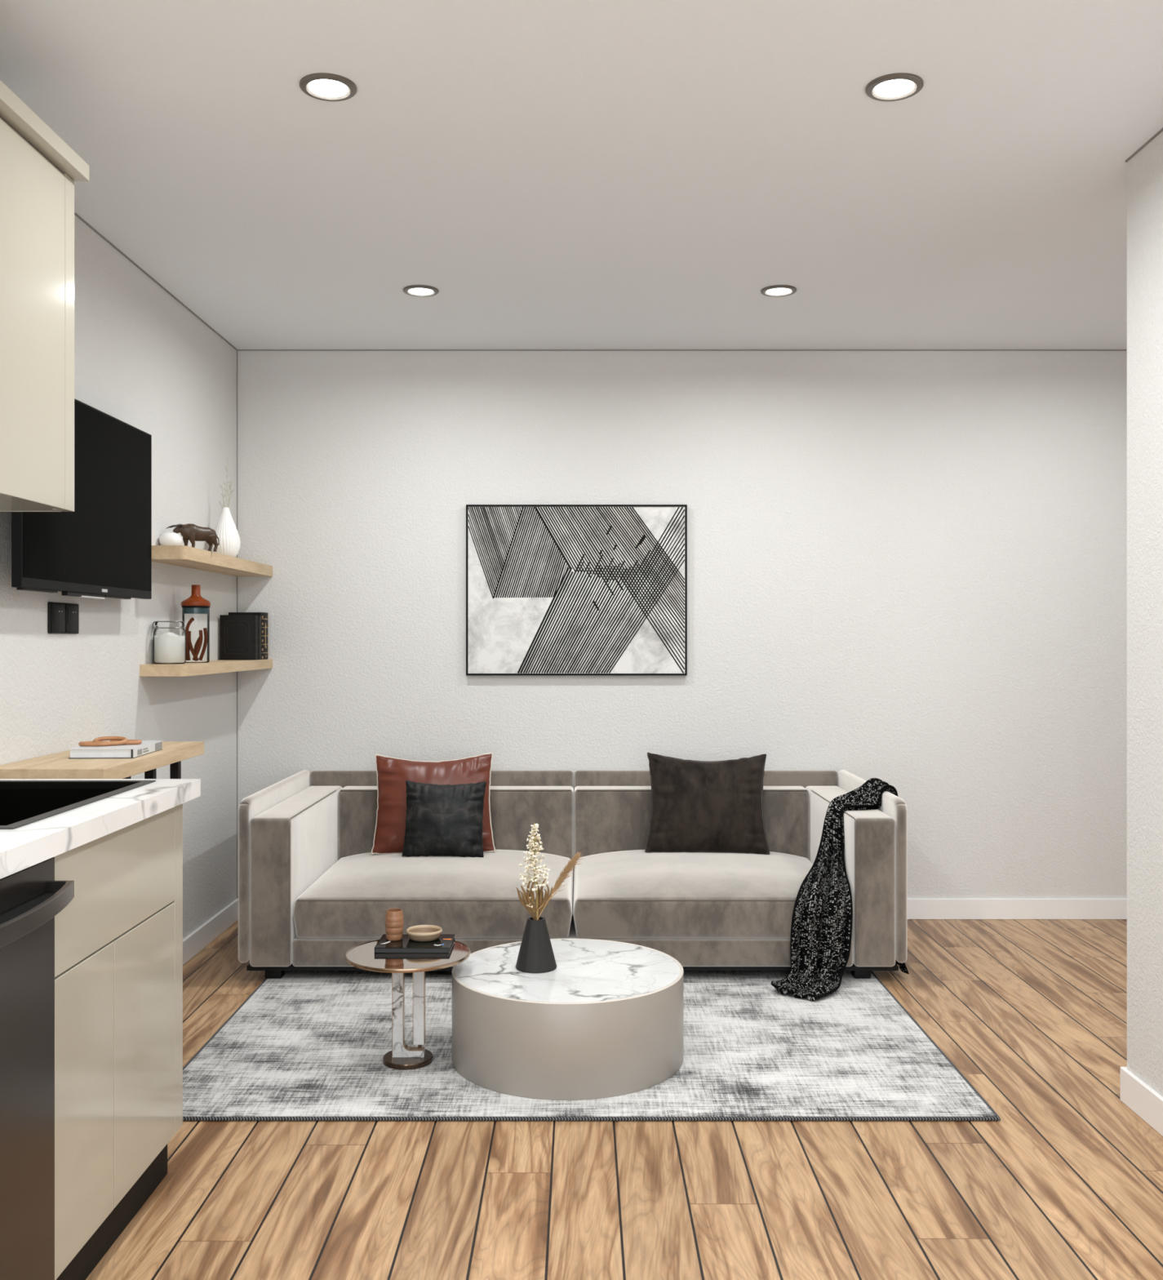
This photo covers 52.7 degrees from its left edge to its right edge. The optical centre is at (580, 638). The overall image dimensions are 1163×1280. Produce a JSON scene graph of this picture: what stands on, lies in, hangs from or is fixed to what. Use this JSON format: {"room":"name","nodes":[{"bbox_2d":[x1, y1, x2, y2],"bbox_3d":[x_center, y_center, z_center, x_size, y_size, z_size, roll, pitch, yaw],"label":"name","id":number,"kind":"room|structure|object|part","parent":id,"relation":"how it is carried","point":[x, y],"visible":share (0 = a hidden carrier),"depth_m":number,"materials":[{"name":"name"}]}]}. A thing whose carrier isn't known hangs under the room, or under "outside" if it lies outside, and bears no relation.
{"room":"living room","nodes":[
{"label":"living room","id":0,"kind":"room"},
{"bbox_2d":[0,214,236,939],"bbox_3d":[-1.592,-0.019,2.080,0.120,2.539,6.560,0,0,0],"label":"wall","id":1,"kind":"structure","parent":0,"point":[143,360],"depth_m":4.20,"materials":[{"name":"paint"}]},
{"bbox_2d":[0,80,88,511],"bbox_3d":[-1.341,-0.703,2.106,0.381,0.812,1.292,0,0,0],"label":"upper cabinet","id":2,"kind":"object","parent":1,"relation":"attached to","point":[39,171],"visible":1,"depth_m":2.55,"materials":[{"name":"beige paint"}]},
{"bbox_3d":[-1.367,-0.299,2.103,0.327,0.003,1.286,0,0,0],"label":"panel","id":3,"kind":"part","parent":2,"relation":"part of","materials":[{"name":"beige paint"}]},
{"bbox_3d":[-1.193,-0.680,2.389,0.020,0.767,0.616,0,0,0],"label":"door","id":4,"kind":"part","parent":2,"relation":"part of","materials":[{"name":"beige paint"}]},
{"bbox_3d":[-1.357,-0.683,2.724,0.348,0.773,0.048,0,0,0],"label":"panel","id":5,"kind":"part","parent":2,"relation":"part of","materials":[{"name":"beige paint"}]},
{"bbox_3d":[-1.341,-1.090,2.106,0.381,0.038,1.292,0,0,0],"label":"cornice","id":6,"kind":"part","parent":2,"relation":"part of","materials":[{"name":"beige paint"}]},
{"bbox_2d":[48,601,79,633],"bbox_3d":[-1.526,-0.060,3.474,0.012,0.091,0.196,0,0,0],"label":"wall switch","id":7,"kind":"object","parent":1,"relation":"attached to","point":[63,618],"visible":1,"depth_m":3.46,"materials":[{"name":"black plastic"}]},
{"bbox_2d":[11,398,151,599],"bbox_3d":[-1.486,-0.403,3.487,0.093,0.564,0.920,0,0,0],"label":"television","id":8,"kind":"object","parent":1,"relation":"attached to","point":[102,548],"visible":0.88,"depth_m":3.50,"materials":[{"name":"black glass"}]},
{"bbox_3d":[-1.455,-0.130,3.150,0.018,0.006,0.200,0,0,0],"label":"foot rail","id":9,"kind":"part","parent":8,"relation":"part of","materials":[{"name":"black plastic"}]},
{"bbox_3d":[-1.455,-0.130,3.680,0.018,0.006,0.200,0,0,0],"label":"foot rail","id":10,"kind":"part","parent":8,"relation":"part of","materials":[{"name":"black plastic"}]},
{"bbox_2d":[74,212,237,350],"bbox_3d":[-1.530,-1.287,2.018,0.004,0.004,6.436,0,0,0],"label":"trim","id":11,"kind":"structure","parent":1,"relation":"attached to","point":[75,214],"depth_m":4.15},
{"bbox_2d":[139,658,272,676],"bbox_3d":[-1.452,0.111,4.662,0.160,0.041,1.155,0,0,0],"label":"wall shelf","id":12,"kind":"object","parent":1,"relation":"attached to","point":[219,666],"visible":0.97,"depth_m":4.28,"materials":[{"name":"brown wood"}]},
{"bbox_2d":[151,621,186,664],"bbox_3d":[-1.470,0.013,4.205,0.111,0.154,0.111,0,0,0],"label":"glass jar","id":13,"kind":"object","parent":12,"relation":"on","point":[182,628],"visible":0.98,"depth_m":4.21,"materials":[{"name":"white"}]},
{"bbox_2d":[154,632,185,662],"bbox_3d":[-1.470,0.032,4.205,0.104,0.109,0.104,0,0,0],"label":"flour","id":14,"kind":"object","parent":13,"relation":"in","point":[169,647],"visible":1,"depth_m":4.16,"materials":[{"name":"white food"}]},
{"bbox_2d":[181,584,210,662],"bbox_3d":[-1.448,-0.057,4.425,0.107,0.293,0.107,0,0,0],"label":"glass bottle","id":15,"kind":"object","parent":12,"relation":"on","point":[195,603],"visible":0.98,"depth_m":4.41,"materials":[{"name":"white"}]},
{"bbox_2d":[185,617,194,660],"bbox_3d":[-1.469,0.000,4.417,0.028,0.163,0.032,0,0,34],"label":"cinnamon stick","id":16,"kind":"object","parent":15,"relation":"in","point":[188,655],"visible":0.87,"depth_m":4.41,"materials":[{"name":"brown plant"}]},
{"bbox_2d":[188,631,198,661],"bbox_3d":[-1.457,0.027,4.413,0.057,0.113,0.018,0,0,32],"label":"cinnamon stick","id":17,"kind":"object","parent":15,"relation":"in","point":[190,645],"visible":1,"depth_m":4.41,"materials":[{"name":"brown plant"}]},
{"bbox_2d":[194,636,199,652],"bbox_3d":[-1.444,0.037,4.435,0.030,0.090,0.020,0,0,-23],"label":"cinnamon stick","id":18,"kind":"object","parent":15,"relation":"in","point":[196,645],"visible":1,"depth_m":4.43,"materials":[{"name":"brown plant"}]},
{"bbox_2d":[192,630,202,660],"bbox_3d":[-1.437,0.025,4.408,0.039,0.116,0.015,0,0,-9],"label":"cinnamon stick","id":19,"kind":"object","parent":15,"relation":"in","point":[200,642],"visible":1,"depth_m":4.40,"materials":[{"name":"brown plant"}]},
{"bbox_2d":[198,627,208,660],"bbox_3d":[-1.417,0.021,4.415,0.033,0.124,0.016,0,0,-21],"label":"cinnamon stick","id":20,"kind":"object","parent":15,"relation":"in","point":[206,637],"visible":1,"depth_m":4.41,"materials":[{"name":"brown plant"}]},
{"bbox_2d":[220,614,257,660],"bbox_3d":[-1.446,-0.005,4.981,0.149,0.190,0.055,0,0,0],"label":"book","id":21,"kind":"object","parent":12,"relation":"on","point":[238,633],"visible":1,"depth_m":4.96,"materials":[{"name":"black leather"}]},
{"bbox_2d":[228,612,268,659],"bbox_3d":[-1.444,-0.012,5.124,0.148,0.204,0.112,0,0,0],"label":"book","id":22,"kind":"object","parent":12,"relation":"on","point":[264,616],"visible":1,"depth_m":5.10,"materials":[{"name":"black paper"}]},
{"bbox_2d":[257,615,261,659],"bbox_3d":[-1.446,-0.004,5.038,0.148,0.188,0.058,0,0,0],"label":"book","id":23,"kind":"object","parent":12,"relation":"on","point":[259,617],"visible":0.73,"depth_m":5.03,"materials":[{"name":"black leather"}]},
{"bbox_2d":[182,898,238,964],"bbox_3d":[-1.526,1.204,4.000,0.013,0.092,2.480,0,0,0],"label":"baseboard","id":24,"kind":"structure","parent":1,"relation":"attached to","point":[211,929],"depth_m":4.81,"materials":[{"name":"paint"}]},
{"bbox_2d":[151,545,272,576],"bbox_3d":[-1.452,-0.300,4.662,0.160,0.047,1.155,0,0,0],"label":"wall shelf","id":25,"kind":"object","parent":1,"relation":"attached to","point":[188,557],"visible":0.94,"depth_m":4.42,"materials":[{"name":"brown wood"}]},
{"bbox_2d":[159,532,182,545],"bbox_3d":[-1.491,-0.356,4.275,0.079,0.065,0.079,0,0,0],"label":"ornament","id":26,"kind":"object","parent":25,"relation":"on","point":[167,538],"visible":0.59,"depth_m":4.25,"materials":[{"name":"white ceramic"}]},
{"bbox_2d":[165,523,219,551],"bbox_3d":[-1.423,-0.373,4.328,0.197,0.099,0.061,0,0,-42],"label":"figurine","id":27,"kind":"object","parent":25,"relation":"on","point":[193,532],"visible":0.94,"depth_m":4.32,"materials":[{"name":"brown wood"}]},
{"bbox_2d":[212,506,240,557],"bbox_3d":[-1.448,-0.430,4.800,0.115,0.212,0.115,0,0,0],"label":"vase","id":28,"kind":"object","parent":25,"relation":"on","point":[225,529],"visible":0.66,"depth_m":4.76,"materials":[{"name":"white ceramic"}]},
{"bbox_2d":[223,457,229,506],"bbox_3d":[-1.445,-0.629,4.802,0.030,0.230,0.008,0,0,-30],"label":"grass stem","id":29,"kind":"object","parent":28,"relation":"on","point":[227,457],"visible":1,"depth_m":4.80,"materials":[{"name":"beige plant"}]},
{"bbox_2d":[226,480,231,506],"bbox_3d":[-1.434,-0.586,4.800,0.022,0.145,0.013,0,0,30],"label":"grass stem","id":30,"kind":"object","parent":28,"relation":"in","point":[231,481],"visible":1,"depth_m":4.80,"materials":[{"name":"beige plant"}]},
{"bbox_2d":[236,350,237,898],"bbox_3d":[-1.530,-0.063,5.238,0.004,2.442,0.004,0,0,0],"label":"trim","id":31,"kind":"structure","parent":1,"relation":"attached to","point":[237,350],"depth_m":5.24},
{"bbox_2d":[346,940,469,968],"bbox_3d":[-0.504,0.921,3.445,0.356,0.003,0.356,0,0,0],"label":"tabletop","id":32,"kind":"object","parent":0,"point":[362,956],"depth_m":3.38,"materials":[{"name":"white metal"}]},
{"bbox_2d":[0,0,1162,349],"bbox_3d":[0.884,-1.339,2.080,5.072,0.100,6.560,0,0,0],"label":"ceiling","id":33,"kind":"structure","parent":0,"point":[563,174],"depth_m":3.14,"materials":[{"name":"paint"}]},
{"bbox_2d":[299,72,356,101],"bbox_3d":[-0.588,-1.285,2.741,0.131,0.008,0.131,0,0,0],"label":"recessed light","id":34,"kind":"object","parent":33,"relation":"in","point":[326,86],"visible":1,"depth_m":2.73,"materials":[{"name":"white"}]},
{"bbox_2d":[403,284,439,297],"bbox_3d":[-0.589,-1.285,4.344,0.131,0.008,0.131,0,0,0],"label":"recessed light","id":35,"kind":"object","parent":33,"relation":"in","point":[420,291],"visible":1,"depth_m":4.34,"materials":[{"name":"white"}]},
{"bbox_2d":[760,284,796,297],"bbox_3d":[0.734,-1.285,4.344,0.131,0.008,0.131,0,0,0],"label":"recessed light","id":36,"kind":"object","parent":33,"relation":"in","point":[775,291],"visible":1,"depth_m":4.34,"materials":[{"name":"white"}]},
{"bbox_2d":[865,72,924,101],"bbox_3d":[0.733,-1.285,2.741,0.131,0.008,0.131,0,0,0],"label":"recessed light","id":37,"kind":"object","parent":33,"relation":"in","point":[898,86],"visible":1,"depth_m":2.73,"materials":[{"name":"white"}]},
{"bbox_2d":[85,919,1162,1279],"bbox_3d":[0.884,1.300,2.080,5.072,0.100,6.560,0,0,0],"label":"floor","id":38,"kind":"structure","parent":0,"point":[1068,1184],"depth_m":2.69,"materials":[{"name":"brown wood"}]},
{"bbox_2d":[0,857,74,1279],"bbox_3d":[-1.188,0.816,1.778,0.685,0.868,0.597,0,0,0],"label":"dishwasher","id":39,"kind":"object","parent":38,"relation":"on","point":[31,898],"visible":0.97,"depth_m":1.97,"materials":[{"name":"black metal"}]},
{"bbox_3d":[-0.888,0.437,1.776,0.084,0.030,0.552,0,0,0],"label":"handle","id":40,"kind":"part","parent":39,"relation":"part of","materials":[{"name":"metal"}]},
{"bbox_2d":[0,741,204,778],"bbox_3d":[-1.375,0.792,3.410,0.311,0.916,0.800,0,0,0],"label":"console table","id":41,"kind":"object","parent":38,"relation":"on","point":[57,765],"visible":0.23,"depth_m":3.20,"materials":[{"name":"brown wood"}]},
{"bbox_2d":[68,740,162,758],"bbox_3d":[-1.340,0.320,3.400,0.178,0.027,0.262,0,0,-3],"label":"book","id":42,"kind":"object","parent":41,"relation":"on","point":[122,751],"visible":0.94,"depth_m":3.28,"materials":[{"name":"white paper"}]},
{"bbox_2d":[78,736,142,746],"bbox_3d":[-1.352,0.294,3.380,0.166,0.023,0.066,0,0,-36],"label":"chain","id":43,"kind":"object","parent":42,"relation":"on","point":[114,740],"visible":1,"depth_m":3.37,"materials":[{"name":"brown wood"}]},
{"bbox_2d":[137,748,142,755],"bbox_3d":[-1.247,0.321,3.325,0.001,0.015,0.040,0,0,-3],"label":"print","id":44,"kind":"object","parent":42,"relation":"on","point":[139,752],"depth_m":3.32},
{"bbox_2d":[155,741,162,750],"bbox_3d":[-1.256,0.320,3.498,0.001,0.021,0.068,0,0,-3],"label":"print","id":45,"kind":"object","parent":42,"relation":"on","point":[157,745],"depth_m":3.50},
{"bbox_3d":[-1.268,0.812,3.465,0.026,0.876,0.026,0,0,0],"label":"leg","id":46,"kind":"part","parent":41,"relation":"part of","materials":[{"name":"black metal"}]},
{"bbox_3d":[-1.268,0.812,3.680,0.026,0.876,0.026,0,0,0],"label":"leg","id":47,"kind":"part","parent":41,"relation":"part of","materials":[{"name":"black metal"}]},
{"bbox_2d":[53,803,182,1279],"bbox_3d":[-1.230,0.814,2.413,0.601,0.872,0.669,0,0,0],"label":"base cabinet","id":48,"kind":"object","parent":38,"relation":"on","point":[118,942],"visible":0.67,"depth_m":2.36,"materials":[{"name":"beige paint"}]},
{"bbox_3d":[-0.940,0.871,2.211,0.020,0.534,0.262,0,0,0],"label":"door","id":49,"kind":"part","parent":48,"relation":"part of","materials":[{"name":"beige paint"}]},
{"bbox_2d":[0,778,200,879],"bbox_3d":[-1.220,0.356,2.132,0.621,0.041,1.365,0,0,0],"label":"countertop","id":50,"kind":"structure","parent":48,"relation":"on","point":[24,846],"depth_m":2.22,"materials":[{"name":"stone"}]},
{"bbox_2d":[0,780,155,829],"bbox_3d":[-1.216,0.429,2.417,0.433,0.193,0.695,0,0,0],"label":"sink","id":51,"kind":"object","parent":50,"relation":"in","point":[22,802],"visible":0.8,"depth_m":2.72,"materials":[{"name":"black metal"}]},
{"bbox_3d":[-0.940,0.489,2.387,0.020,0.222,0.614,0,0,0],"label":"drawer","id":52,"kind":"part","parent":48,"relation":"part of","materials":[{"name":"beige laminate"}]},
{"bbox_3d":[-0.940,0.871,2.519,0.020,0.534,0.348,0,0,0],"label":"door","id":53,"kind":"part","parent":48,"relation":"part of","materials":[{"name":"beige paint"}]},
{"bbox_3d":[-1.230,0.758,2.722,0.601,0.760,0.052,0,0,0],"label":"panel","id":54,"kind":"part","parent":48,"relation":"part of","materials":[{"name":"beige paint"}]},
{"bbox_2d":[238,769,906,978],"bbox_3d":[-0.028,0.916,4.735,2.425,0.668,0.994,0,0,0],"label":"sofa","id":55,"kind":"object","parent":38,"relation":"on","point":[313,890],"visible":0.81,"depth_m":4.32,"materials":[{"name":"beige fabric"}]},
{"bbox_3d":[-1.220,0.878,4.737,0.040,0.593,0.990,0,0,0],"label":"panel","id":56,"kind":"part","parent":55,"relation":"part of","materials":[{"name":"beige fabric"}]},
{"bbox_3d":[-1.121,0.918,4.715,0.151,0.540,0.950,0,0,0],"label":"armrest","id":57,"kind":"part","parent":55,"relation":"part of","materials":[{"name":"beige fabric"}]},
{"bbox_2d":[371,751,495,854],"bbox_3d":[-0.617,0.692,4.952,0.517,0.418,0.168,0,0,-4],"label":"pillow","id":58,"kind":"object","parent":55,"relation":"on","point":[393,773],"visible":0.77,"depth_m":4.93,"materials":[{"name":"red leather"}]},
{"bbox_2d":[293,849,573,937],"bbox_3d":[-0.536,0.988,4.641,1.014,0.199,0.806,0,0,0],"label":"seat cushion","id":59,"kind":"object","parent":55,"relation":"on","point":[340,893],"depth_m":4.29,"materials":[{"name":"beige fabric"}]},
{"bbox_3d":[-0.613,0.878,5.211,1.170,0.593,0.042,0,0,0],"label":"panel","id":60,"kind":"part","parent":55,"relation":"part of","materials":[{"name":"beige fabric"}]},
{"bbox_2d":[401,780,486,857],"bbox_3d":[-0.557,0.738,4.814,0.335,0.305,0.134,0,0,3],"label":"pillow","id":61,"kind":"object","parent":55,"relation":"on","point":[442,820],"visible":1,"depth_m":4.77,"materials":[{"name":"black leather"}]},
{"bbox_2d":[337,786,573,893],"bbox_3d":[-0.536,0.889,5.117,1.014,0.482,0.143,0,0,0],"label":"cushion","id":62,"kind":"object","parent":55,"relation":"on","point":[513,809],"depth_m":5.04,"materials":[{"name":"beige fabric"}]},
{"bbox_3d":[-0.028,1.139,4.647,2.033,0.098,0.806,0,0,0],"label":"rail","id":63,"kind":"part","parent":55,"relation":"part of","materials":[{"name":"beige fabric"}]},
{"bbox_2d":[573,786,809,871],"bbox_3d":[0.481,0.889,5.117,1.014,0.482,0.143,0,0,0],"label":"cushion","id":64,"kind":"object","parent":55,"relation":"on","point":[607,819],"depth_m":5.04,"materials":[{"name":"beige fabric"}]},
{"bbox_2d":[573,849,822,937],"bbox_3d":[0.481,0.988,4.641,1.014,0.199,0.806,0,0,0],"label":"seat cushion","id":65,"kind":"object","parent":55,"relation":"on","point":[617,893],"depth_m":4.29,"materials":[{"name":"beige fabric"}]},
{"bbox_3d":[0.558,0.878,5.211,1.170,0.593,0.042,0,0,0],"label":"panel","id":66,"kind":"part","parent":55,"relation":"part of","materials":[{"name":"beige fabric"}]},
{"bbox_2d":[644,752,769,854],"bbox_3d":[0.536,0.692,4.951,0.520,0.416,0.177,0,0,6],"label":"pillow","id":67,"kind":"object","parent":55,"relation":"on","point":[717,806],"visible":1,"depth_m":4.90,"materials":[{"name":"brown fabric"}]},
{"bbox_2d":[770,777,909,1000],"bbox_3d":[1.007,0.892,4.322,0.352,0.689,0.766,0,0,34],"label":"throw blanket","id":68,"kind":"object","parent":55,"relation":"on","point":[824,898],"visible":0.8,"depth_m":4.21,"materials":[{"name":"black fabric"}]},
{"bbox_3d":[1.067,0.918,4.715,0.151,0.540,0.950,0,0,0],"label":"armrest","id":69,"kind":"part","parent":55,"relation":"part of","materials":[{"name":"beige fabric"}]},
{"bbox_3d":[1.165,0.878,4.737,0.040,0.593,0.990,0,0,0],"label":"panel","id":70,"kind":"part","parent":55,"relation":"part of","materials":[{"name":"beige fabric"}]},
{"bbox_2d":[182,970,1000,1120],"bbox_3d":[-0.030,1.244,3.882,2.241,0.011,1.686,0,0,0],"label":"rug","id":71,"kind":"object","parent":38,"relation":"on","point":[304,1045],"visible":0.52,"depth_m":3.42,"materials":[{"name":"grey carpet"}]},
{"bbox_2d":[345,939,471,1070],"bbox_3d":[-0.504,1.079,3.445,0.363,0.320,0.363,0,0,0],"label":"side table","id":72,"kind":"object","parent":71,"relation":"on","point":[402,1056],"visible":0.84,"depth_m":3.43,"materials":[{"name":"white stone"}]},
{"bbox_2d":[374,933,455,953],"bbox_3d":[-0.492,0.911,3.514,0.219,0.017,0.157,0,0,0],"label":"book","id":73,"kind":"object","parent":72,"relation":"on","point":[443,944],"visible":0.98,"depth_m":3.46,"materials":[{"name":"black paper"}]},
{"bbox_2d":[385,908,404,941],"bbox_3d":[-0.559,0.859,3.532,0.057,0.087,0.057,0,0,0],"label":"cup","id":74,"kind":"object","parent":73,"relation":"on","point":[394,919],"visible":1,"depth_m":3.51,"materials":[{"name":"brown ceramic"}]},
{"bbox_2d":[406,924,442,942],"bbox_3d":[-0.470,0.889,3.540,0.108,0.028,0.108,0,0,0],"label":"bowl","id":75,"kind":"object","parent":73,"relation":"on","point":[420,933],"visible":1,"depth_m":3.52,"materials":[{"name":"beige wood"}]},
{"bbox_2d":[452,938,684,1100],"bbox_3d":[-0.037,1.109,3.494,0.686,0.260,0.686,0,0,0],"label":"coffee table","id":76,"kind":"object","parent":71,"relation":"on","point":[608,1021],"visible":0.9,"depth_m":3.23,"materials":[{"name":"beige paint"}]},
{"bbox_2d":[515,916,556,973],"bbox_3d":[-0.131,0.906,3.497,0.123,0.146,0.123,0,0,0],"label":"vase","id":77,"kind":"object","parent":76,"relation":"on","point":[535,955],"visible":1,"depth_m":3.46,"materials":[{"name":"grey ceramic"}]},
{"bbox_2d":[518,823,550,919],"bbox_3d":[-0.137,0.703,3.496,0.094,0.311,0.099,0,0,0],"label":"flower spike","id":78,"kind":"object","parent":77,"relation":"in","point":[532,841],"visible":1,"depth_m":3.49,"materials":[{"name":"beige plant"}]},
{"bbox_3d":[-0.133,0.703,3.497,0.013,0.311,0.004,0,0,0],"label":"stem","id":79,"kind":"part","parent":78,"relation":"part of","materials":[{"name":"beige plant"}]},
{"bbox_2d":[515,876,552,919],"bbox_3d":[-0.137,0.781,3.497,0.110,0.144,0.030,0,0,0],"label":"dried leaves","id":80,"kind":"object","parent":77,"relation":"in","point":[542,900],"visible":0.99,"depth_m":3.49,"materials":[{"name":"brown plant"}]},
{"bbox_2d":[537,851,585,919],"bbox_3d":[-0.061,0.745,3.500,0.156,0.218,0.031,0,0,-5],"label":"pampas plume","id":81,"kind":"object","parent":77,"relation":"on","point":[573,862],"visible":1,"depth_m":3.50,"materials":[{"name":"plant"}]},
{"bbox_3d":[-0.074,0.753,3.496,0.129,0.201,0.004,0,0,-10],"label":"stem","id":82,"kind":"part","parent":81,"relation":"part of","materials":[{"name":"plant"}]},
{"bbox_2d":[237,351,1127,898],"bbox_3d":[0.944,-0.019,5.300,4.952,2.539,0.120,0,0,0],"label":"wall","id":83,"kind":"structure","parent":0,"point":[907,571],"depth_m":5.24,"materials":[{"name":"paint"}]},
{"bbox_2d":[466,504,687,675],"bbox_3d":[-0.017,-0.216,5.226,0.981,0.758,0.028,0,0,0],"label":"framed picture","id":84,"kind":"object","parent":83,"relation":"attached to","point":[552,589],"visible":1,"depth_m":5.22,"materials":[{"name":"paper"}]},
{"bbox_2d":[237,349,1127,351],"bbox_3d":[0.884,-1.287,5.238,4.832,0.004,0.004,0,0,0],"label":"trim","id":85,"kind":"structure","parent":83,"relation":"attached to","point":[237,349],"depth_m":5.24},
{"bbox_2d":[906,898,1127,919],"bbox_3d":[0.890,1.204,5.234,4.819,0.092,0.013,0,0,0],"label":"baseboard","id":86,"kind":"structure","parent":83,"relation":"attached to","point":[917,908],"depth_m":5.23,"materials":[{"name":"paint"}]},
{"bbox_2d":[1127,131,1162,1097],"bbox_3d":[1.544,-0.019,0.984,0.140,2.539,4.367,0,0,0],"label":"wall","id":87,"kind":"structure","parent":0,"point":[1145,168],"depth_m":3.07,"materials":[{"name":"paint"}]},
{"bbox_2d":[1120,1066,1162,1136],"bbox_3d":[1.468,1.204,0.990,0.013,0.092,4.380,0,0,0],"label":"baseboard","id":88,"kind":"structure","parent":87,"relation":"attached to","point":[1135,1094],"depth_m":3.06,"materials":[{"name":"paint"}]},
{"bbox_2d":[1125,128,1162,162],"bbox_3d":[1.472,-1.287,0.984,0.004,0.004,4.367,0,0,0],"label":"trim","id":89,"kind":"structure","parent":87,"relation":"attached to","point":[1162,129],"depth_m":3.06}
]}

